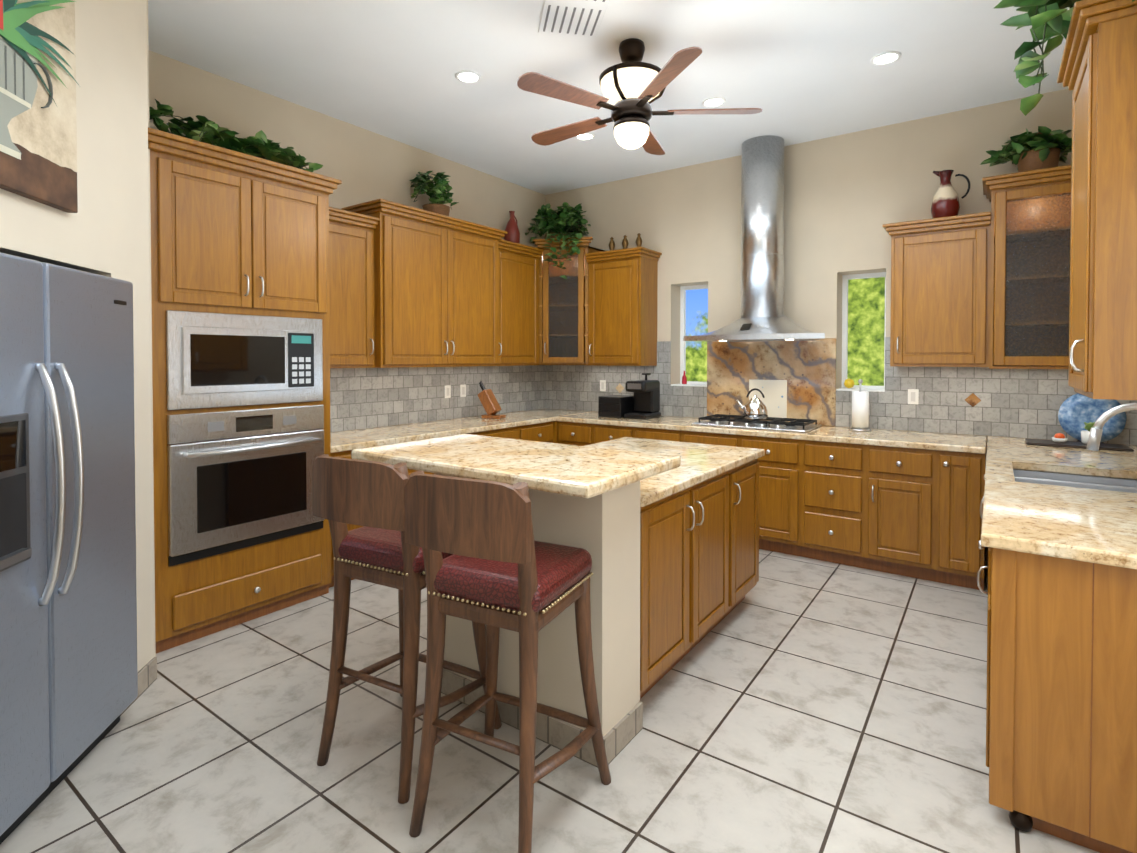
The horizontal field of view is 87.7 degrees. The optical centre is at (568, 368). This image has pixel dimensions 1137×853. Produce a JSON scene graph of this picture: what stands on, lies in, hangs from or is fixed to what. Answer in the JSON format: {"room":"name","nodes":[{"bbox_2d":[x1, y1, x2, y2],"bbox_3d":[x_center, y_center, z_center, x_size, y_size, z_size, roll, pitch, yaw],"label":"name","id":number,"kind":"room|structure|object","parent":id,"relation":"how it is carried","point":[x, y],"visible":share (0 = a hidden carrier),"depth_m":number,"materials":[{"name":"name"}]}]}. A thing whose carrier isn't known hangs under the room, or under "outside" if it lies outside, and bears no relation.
{"room":"kitchen","nodes":[
{"label":"kitchen","id":0,"kind":"room"},
{"bbox_2d":[0,0,156,715],"bbox_3d":[-1.888,-0.161,0.051,0.862,3.250,5.200,0,1,-9],"label":"wall","id":1,"kind":"structure","parent":0,"point":[104,230],"depth_m":2.44,"materials":[{"name":"beige paint"}]},
{"bbox_2d":[0,0,78,212],"bbox_3d":[-1.711,-1.075,1.710,0.050,1.044,0.855,0,1,-9],"label":"painting","id":2,"kind":"object","parent":1,"relation":"attached to","point":[38,142],"visible":1,"depth_m":1.94,"materials":[{"name":"paint"}]},
{"bbox_2d":[146,0,155,656],"bbox_3d":[-2.268,-0.208,2.929,0.870,3.250,0.205,1,1,36],"label":"wall","id":3,"kind":"structure","parent":0,"point":[151,335],"depth_m":2.88,"materials":[{"name":"beige paint"}]},
{"bbox_2d":[149,50,545,432],"bbox_3d":[-2.415,-0.220,3.641,0.200,3.250,7.950,1,1,36],"label":"wall","id":4,"kind":"structure","parent":0,"point":[363,165],"depth_m":4.45,"materials":[{"name":"beige paint"}]},
{"bbox_2d":[329,198,543,367],"bbox_3d":[-1.092,-0.613,4.902,0.468,1.195,2.471,1,1,36],"label":"upper cabinet","id":5,"kind":"object","parent":4,"relation":"attached to","point":[409,286],"visible":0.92,"depth_m":4.57,"materials":[{"name":"brown wood"}]},
{"bbox_2d":[409,171,458,215],"bbox_3d":[-1.100,-1.423,4.919,0.368,0.417,0.458,1,1,36],"label":"potted plant","id":6,"kind":"object","parent":5,"relation":"on","point":[437,194],"visible":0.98,"depth_m":4.85,"materials":[{"name":"plant"}]},
{"bbox_2d":[504,211,519,243],"bbox_3d":[-0.549,-1.347,5.761,0.156,0.360,0.156,1,1,36],"label":"vase","id":7,"kind":"object","parent":5,"relation":"on","point":[513,232],"visible":0.88,"depth_m":5.71,"materials":[{"name":"red ceramic"}]},
{"bbox_2d":[330,365,545,431],"bbox_3d":[-1.130,0.213,5.251,0.020,0.488,2.970,1,1,36],"label":"backsplash","id":8,"kind":"structure","parent":4,"relation":"attached to","point":[360,398],"depth_m":5.09,"materials":[{"name":"tile"}]},
{"bbox_2d":[0,549,1098,852],"bbox_3d":[-0.405,1.489,2.226,5.350,0.120,7.950,1,1,36],"label":"floor","id":9,"kind":"structure","parent":0,"point":[792,703],"depth_m":2.20,"materials":[{"name":"tile"}]},
{"bbox_2d":[0,252,137,843],"bbox_3d":[-2.062,0.547,1.881,0.930,1.775,0.930,0,1,-9],"label":"fridge","id":10,"kind":"object","parent":9,"relation":"on","point":[68,650],"visible":1,"depth_m":1.95,"materials":[{"name":"silver metal"}]},
{"bbox_2d":[148,127,341,652],"bbox_3d":[-1.980,0.126,3.443,0.741,2.565,1.050,1,1,36],"label":"tall cabinet","id":11,"kind":"object","parent":9,"relation":"on","point":[240,296],"visible":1,"depth_m":3.18,"materials":[{"name":"brown wood"}]},
{"bbox_2d":[149,99,322,171],"bbox_3d":[-1.988,-1.308,3.509,0.509,0.293,1.062,1,1,36],"label":"ivy","id":12,"kind":"object","parent":11,"relation":"on","point":[204,129],"visible":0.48,"depth_m":3.41,"materials":[{"name":"plant"}]},
{"bbox_2d":[329,441,408,587],"bbox_3d":[-1.574,0.959,4.110,0.639,0.878,0.579,1,1,36],"label":"base cabinet","id":13,"kind":"object","parent":9,"relation":"on","point":[341,453],"depth_m":3.79,"materials":[{"name":"brown wood"}]},
{"bbox_2d":[312,454,501,803],"bbox_3d":[-0.621,0.867,2.232,0.524,1.132,0.560,0,1,28],"label":"bar stool","id":14,"kind":"object","parent":9,"relation":"on","point":[369,496],"visible":0.65,"depth_m":2.04,"materials":[{"name":"brown wood"}]},
{"bbox_2d":[409,433,472,474],"bbox_3d":[-1.224,0.951,4.597,0.639,0.878,0.621,1,1,36],"label":"base cabinet","id":15,"kind":"object","parent":9,"relation":"on","point":[446,434],"depth_m":4.33,"materials":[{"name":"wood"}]},
{"bbox_2d":[473,425,520,439],"bbox_3d":[-0.862,0.943,5.101,0.639,0.878,0.620,1,1,36],"label":"base cabinet","id":16,"kind":"object","parent":9,"relation":"on","point":[510,431],"depth_m":5.00,"materials":[{"name":"brown wood"}]},
{"bbox_2d":[405,470,610,852],"bbox_3d":[-0.204,0.872,1.921,0.524,1.132,0.560,0,1,27],"label":"bar stool","id":17,"kind":"object","parent":9,"relation":"on","point":[498,569],"visible":1,"depth_m":1.76,"materials":[{"name":"brown wood"}]},
{"bbox_2d":[521,421,556,442],"bbox_3d":[-0.533,0.935,5.560,0.639,0.878,0.508,1,1,36],"label":"base cabinet","id":18,"kind":"object","parent":9,"relation":"on","point":[539,425],"depth_m":5.40,"materials":[{"name":"brown wood"}]},
{"bbox_2d":[330,409,592,448],"bbox_3d":[-0.863,0.483,5.086,0.648,0.042,3.006,1,1,36],"label":"countertop","id":19,"kind":"structure","parent":18,"relation":"on","point":[351,439],"depth_m":4.63,"materials":[{"name":"beige stone"}]},
{"bbox_2d":[478,381,505,418],"bbox_3d":[-0.717,0.285,5.428,0.267,0.338,0.110,0,1,26],"label":"knife block","id":20,"kind":"object","parent":19,"relation":"on","point":[490,403],"visible":1,"depth_m":5.39,"materials":[{"name":"brown wood"}]},
{"bbox_2d":[556,420,591,445],"bbox_3d":[0.246,0.932,5.736,0.400,0.878,0.669,1,1,36],"label":"base cabinet","id":21,"kind":"object","parent":9,"relation":"on","point":[570,432],"depth_m":5.46,"materials":[{"name":"brown wood"}]},
{"bbox_2d":[434,437,764,767],"bbox_3d":[0.272,0.894,3.095,0.965,1.040,1.793,1,1,36],"label":"kitchen island","id":22,"kind":"object","parent":9,"relation":"on","point":[664,534],"depth_m":2.41,"materials":[{"name":"beige paint"}]},
{"bbox_2d":[351,434,682,501],"bbox_3d":[-0.236,0.363,2.400,1.200,0.044,0.661,1,1,36],"label":"island countertop","id":23,"kind":"structure","parent":22,"relation":"on","point":[568,471],"depth_m":2.21,"materials":[{"name":"beige stone"}]},
{"bbox_2d":[592,424,631,443],"bbox_3d":[0.579,0.936,5.497,0.420,0.878,0.669,1,1,36],"label":"base cabinet","id":24,"kind":"object","parent":9,"relation":"on","point":[600,432],"depth_m":5.24,"materials":[{"name":"brown wood"}]},
{"bbox_2d":[632,424,683,441],"bbox_3d":[0.933,0.940,5.243,0.450,0.878,0.669,1,1,36],"label":"base cabinet","id":25,"kind":"object","parent":9,"relation":"on","point":[669,434],"depth_m":4.96,"materials":[{"name":"brown wood"}]},
{"bbox_2d":[684,428,739,446],"bbox_3d":[1.311,0.945,4.972,0.480,0.878,0.669,1,1,36],"label":"base cabinet","id":26,"kind":"object","parent":9,"relation":"on","point":[714,438],"depth_m":4.68,"materials":[{"name":"brown wood"}]},
{"bbox_2d":[740,432,803,556],"bbox_3d":[1.692,0.949,4.698,0.460,0.878,0.669,1,1,36],"label":"base cabinet","id":27,"kind":"object","parent":9,"relation":"on","point":[781,469],"depth_m":4.39,"materials":[{"name":"brown wood"}]},
{"bbox_2d":[804,440,867,568],"bbox_3d":[2.050,0.953,4.442,0.420,0.878,0.669,1,1,36],"label":"base cabinet","id":28,"kind":"object","parent":9,"relation":"on","point":[835,471],"depth_m":4.16,"materials":[{"name":"brown wood"}]},
{"bbox_2d":[868,444,939,581],"bbox_3d":[2.387,0.957,4.200,0.410,0.878,0.669,1,1,36],"label":"base cabinet","id":29,"kind":"object","parent":9,"relation":"on","point":[902,503],"depth_m":3.92,"materials":[{"name":"brown wood"}]},
{"bbox_2d":[556,412,986,451],"bbox_3d":[1.422,0.486,4.879,3.302,0.042,0.678,1,1,36],"label":"countertop","id":30,"kind":"structure","parent":29,"relation":"on","point":[875,436],"depth_m":4.32,"materials":[{"name":"beige stone"}]},
{"bbox_2d":[598,395,633,417],"bbox_3d":[0.469,0.356,5.608,0.245,0.190,0.326,1,1,36],"label":"coffee pod rack","id":31,"kind":"object","parent":30,"relation":"on","point":[615,406],"visible":0.88,"depth_m":5.49,"materials":[{"name":"black plastic"}]},
{"bbox_2d":[624,373,660,419],"bbox_3d":[0.685,0.248,5.466,0.220,0.410,0.322,1,1,36],"label":"coffee maker","id":32,"kind":"object","parent":30,"relation":"on","point":[646,398],"visible":0.98,"depth_m":5.42,"materials":[{"name":"black plastic"}]},
{"bbox_2d":[692,414,821,432],"bbox_3d":[1.525,0.438,4.821,0.900,0.054,0.505,1,1,36],"label":"cooktop","id":33,"kind":"object","parent":30,"relation":"in","point":[774,423],"visible":0.96,"depth_m":4.71,"materials":[{"name":"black metal"}]},
{"bbox_2d":[736,388,767,418],"bbox_3d":[1.511,0.285,4.887,0.264,0.248,0.200,1,1,36],"label":"kettle","id":34,"kind":"object","parent":33,"relation":"on","point":[754,407],"visible":0.98,"depth_m":4.81,"materials":[{"name":"silver metal"}]},
{"bbox_2d":[849,379,870,431],"bbox_3d":[2.209,0.275,4.485,0.150,0.390,0.150,1,1,36],"label":"paper towel","id":35,"kind":"object","parent":30,"relation":"on","point":[860,410],"visible":1,"depth_m":4.44,"materials":[{"name":"white paper"}]},
{"bbox_2d":[936,448,985,590],"bbox_3d":[2.659,0.961,4.005,0.260,0.878,0.669,1,1,36],"label":"base cabinet","id":36,"kind":"object","parent":9,"relation":"on","point":[959,558],"depth_m":3.74,"materials":[{"name":"brown wood"}]},
{"bbox_2d":[985,467,1008,478],"bbox_3d":[2.770,0.973,3.231,0.769,0.878,0.500,1,1,36],"label":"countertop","id":37,"kind":"structure","parent":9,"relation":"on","point":[994,472],"depth_m":2.80,"materials":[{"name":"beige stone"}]},
{"bbox_2d":[986,436,1136,478],"bbox_3d":[2.934,0.509,3.468,0.788,0.042,1.208,1,1,36],"label":"countertop","id":38,"kind":"structure","parent":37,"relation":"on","point":[1003,452],"depth_m":3.17,"materials":[{"name":"beige stone"}]},
{"bbox_2d":[1025,438,1133,451],"bbox_3d":[3.170,0.475,3.700,0.500,0.014,0.240,1,1,36],"label":"serving tray","id":39,"kind":"object","parent":38,"relation":"on","point":[1102,446],"visible":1,"depth_m":3.65,"materials":[{"name":"brown wood"}]},
{"bbox_2d":[1052,433,1067,442],"bbox_3d":[3.093,0.436,3.730,0.080,0.060,0.080,1,1,36],"label":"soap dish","id":40,"kind":"object","parent":39,"relation":"on","point":[1059,438],"visible":1,"depth_m":3.71,"materials":[{"name":"white"}]},
{"bbox_2d":[1081,422,1094,443],"bbox_3d":[3.232,0.400,3.666,0.094,0.134,0.094,1,1,36],"label":"cup","id":41,"kind":"object","parent":39,"relation":"on","point":[1085,435],"visible":0.56,"depth_m":3.66,"materials":[{"name":"white ceramic"}]},
{"bbox_2d":[1058,393,1126,442],"bbox_3d":[3.362,0.315,3.810,0.330,0.331,0.113,1,1,36],"label":"decorative plate","id":42,"kind":"object","parent":38,"relation":"on","point":[1076,411],"visible":0.77,"depth_m":3.82,"materials":[{"name":"ceramic"}]},
{"bbox_2d":[981,547,1136,852],"bbox_3d":[1.855,0.994,1.956,0.769,0.878,0.739,1,1,36],"label":"base cabinet","id":43,"kind":"object","parent":9,"relation":"on","point":[1061,700],"depth_m":1.77,"materials":[{"name":"brown wood"}]},
{"bbox_2d":[981,479,1136,570],"bbox_3d":[1.914,0.533,2.047,0.788,0.042,1.050,1,1,36],"label":"countertop","id":44,"kind":"structure","parent":43,"relation":"on","point":[1097,526],"depth_m":1.97,"materials":[{"name":"beige stone"}]},
{"bbox_2d":[148,0,1069,194],"bbox_3d":[-0.405,-1.881,2.171,5.350,0.120,7.950,1,1,36],"label":"ceiling","id":45,"kind":"structure","parent":0,"point":[799,71],"depth_m":3.60,"materials":[{"name":"paint"}]},
{"bbox_2d":[455,70,480,82],"bbox_3d":[-0.635,-1.841,3.746,0.164,0.010,0.164,1,1,36],"label":"recessed light","id":46,"kind":"object","parent":45,"relation":"in","point":[465,76],"visible":1,"depth_m":3.74,"materials":[{"name":"white"}]},
{"bbox_2d":[538,0,609,37],"bbox_3d":[0.040,-1.826,2.954,0.320,0.012,0.600,0,1,-9],"label":"ceiling vent","id":47,"kind":"object","parent":45,"relation":"in","point":[582,18],"visible":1,"depth_m":3.07,"materials":[{"name":"white metal"}]},
{"bbox_2d":[575,132,594,140],"bbox_3d":[0.132,-1.858,4.746,0.164,0.010,0.164,1,1,36],"label":"recessed light","id":48,"kind":"object","parent":45,"relation":"in","point":[587,136],"visible":0.88,"depth_m":4.74,"materials":[{"name":"white glass"}]},
{"bbox_2d":[517,38,762,154],"bbox_3d":[0.318,-1.549,3.408,1.356,0.580,1.404,1,1,36],"label":"ceiling fan","id":49,"kind":"object","parent":45,"relation":"hanging from","point":[633,86],"visible":1,"depth_m":3.27,"materials":[{"name":"brown wood"}]},
{"bbox_2d":[702,97,725,107],"bbox_3d":[1.010,-1.848,4.116,0.164,0.010,0.164,1,1,36],"label":"recessed light","id":50,"kind":"object","parent":45,"relation":"in","point":[712,102],"visible":1,"depth_m":4.12,"materials":[{"name":"white glass"}]},
{"bbox_2d":[870,51,900,65],"bbox_3d":[1.883,-1.838,3.515,0.164,0.010,0.164,1,1,36],"label":"recessed light","id":51,"kind":"object","parent":45,"relation":"in","point":[885,58],"visible":1,"depth_m":3.51,"materials":[{"name":"white glass"}]},
{"bbox_2d":[546,89,1129,564],"bbox_3d":[1.761,-0.245,5.216,5.150,3.250,0.280,1,1,36],"label":"wall","id":52,"kind":"structure","parent":0,"point":[848,195],"depth_m":4.84,"materials":[{"name":"beige paint"}]},
{"bbox_2d":[533,237,604,364],"bbox_3d":[-0.082,-0.651,5.984,0.848,1.235,0.606,1,1,36],"label":"upper cabinet","id":53,"kind":"object","parent":52,"relation":"attached to","point":[563,321],"visible":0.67,"depth_m":5.81,"materials":[{"name":"brown wood"}]},
{"bbox_2d":[525,202,590,278],"bbox_3d":[-0.103,-1.276,5.961,0.800,0.838,0.624,1,1,36],"label":"potted plant","id":54,"kind":"object","parent":53,"relation":"on","point":[562,224],"visible":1,"depth_m":5.86,"materials":[{"name":"plant"}]},
{"bbox_2d":[585,247,661,365],"bbox_3d":[0.523,-0.566,5.680,0.626,1.075,0.398,1,1,36],"label":"upper cabinet","id":55,"kind":"object","parent":52,"relation":"attached to","point":[622,307],"visible":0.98,"depth_m":5.55,"materials":[{"name":"brown wood"}]},
{"bbox_2d":[671,284,707,386],"bbox_3d":[1.196,-0.317,5.610,0.370,0.960,0.258,1,1,36],"label":"window","id":56,"kind":"structure","parent":52,"relation":"in","point":[683,289],"depth_m":5.77,"materials":[{"name":"white"}]},
{"bbox_2d":[682,371,686,383],"bbox_3d":[1.103,0.086,5.633,0.048,0.125,0.047,1,1,36],"label":"bottle","id":57,"kind":"object","parent":56,"relation":"on","point":[684,379],"visible":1,"depth_m":5.62,"materials":[{"name":"red glass"}]},
{"bbox_2d":[683,135,824,341],"bbox_3d":[1.549,-1.044,4.830,1.120,1.637,0.570,1,1,36],"label":"range hood","id":58,"kind":"object","parent":52,"relation":"attached to","point":[763,318],"visible":1,"depth_m":4.76,"materials":[{"name":"silver metal"}]},
{"bbox_2d":[546,337,1136,444],"bbox_3d":[1.672,0.106,5.097,4.750,0.708,0.026,1,1,36],"label":"backsplash","id":59,"kind":"structure","parent":52,"relation":"attached to","point":[793,379],"depth_m":4.78,"materials":[{"name":"tile"}]},
{"bbox_2d":[836,272,885,391],"bbox_3d":[2.374,-0.298,4.765,0.350,0.950,0.258,1,1,36],"label":"window","id":60,"kind":"structure","parent":52,"relation":"in","point":[845,278],"depth_m":4.91,"materials":[{"name":"white"}]},
{"bbox_2d":[844,378,854,387],"bbox_3d":[2.272,0.121,4.793,0.080,0.082,0.078,1,1,36],"label":"lemon","id":61,"kind":"object","parent":60,"relation":"on","point":[849,383],"visible":0.98,"depth_m":4.77,"materials":[{"name":"yellow food"}]},
{"bbox_2d":[882,165,1070,368],"bbox_3d":[2.813,-0.621,4.017,1.176,1.240,0.428,1,1,36],"label":"upper cabinet","id":62,"kind":"object","parent":52,"relation":"attached to","point":[991,290],"visible":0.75,"depth_m":3.94,"materials":[{"name":"brown wood"}]},
{"bbox_2d":[931,170,969,217],"bbox_3d":[2.681,-1.216,4.158,0.234,0.382,0.176,1,1,36],"label":"jug","id":63,"kind":"object","parent":62,"relation":"on","point":[945,202],"visible":0.94,"depth_m":4.12,"materials":[{"name":"ceramic"}]},
{"bbox_2d":[980,126,1071,171],"bbox_3d":[3.030,-1.408,3.876,0.558,0.331,0.370,1,1,36],"label":"plant","id":64,"kind":"object","parent":62,"relation":"on","point":[1043,147],"visible":0.9,"depth_m":3.81,"materials":[{"name":"green plant"}]},
{"bbox_2d":[1009,467,1012,478],"bbox_3d":[2.166,0.629,2.896,0.010,0.188,0.640,1,1,36],"label":"countertop","id":65,"kind":"structure","parent":0,"relation":"attached to","point":[1010,468],"depth_m":2.83,"materials":[{"name":"beige stone"}]},
{"bbox_2d":[1013,471,1136,490],"bbox_3d":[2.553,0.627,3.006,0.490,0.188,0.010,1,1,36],"label":"sink","id":66,"kind":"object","parent":0,"relation":"attached to","point":[1032,474],"depth_m":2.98,"materials":[{"name":"silver metal"}]},
{"bbox_3d":[1.606,-0.172,0.755,0.200,3.250,7.950,1,1,36],"label":"wall","id":67,"kind":"structure","parent":0,"visible":0},
{"bbox_2d":[1057,0,1136,399],"bbox_3d":[2.167,-0.581,2.174,0.546,1.370,0.696,1,1,36],"label":"upper cabinet","id":68,"kind":"object","parent":67,"relation":"attached to","point":[1097,74],"visible":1,"depth_m":2.04,"materials":[{"name":"brown wood"}]},
{"bbox_2d":[994,0,1134,115],"bbox_3d":[1.984,-1.317,2.115,0.761,0.581,0.693,1,1,36],"label":"potted plant","id":69,"kind":"object","parent":68,"relation":"on","point":[1047,19],"visible":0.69,"depth_m":2.24,"materials":[{"name":"plant"}]},
{"label":"outside","id":70,"kind":"structure","parent":0,"visible":0},
{"bbox_2d":[686,277,884,385],"bbox_3d":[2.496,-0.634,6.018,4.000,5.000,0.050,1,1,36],"label":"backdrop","id":71,"kind":"structure","parent":70,"point":[866,315],"depth_m":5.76,"materials":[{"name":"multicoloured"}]}
]}

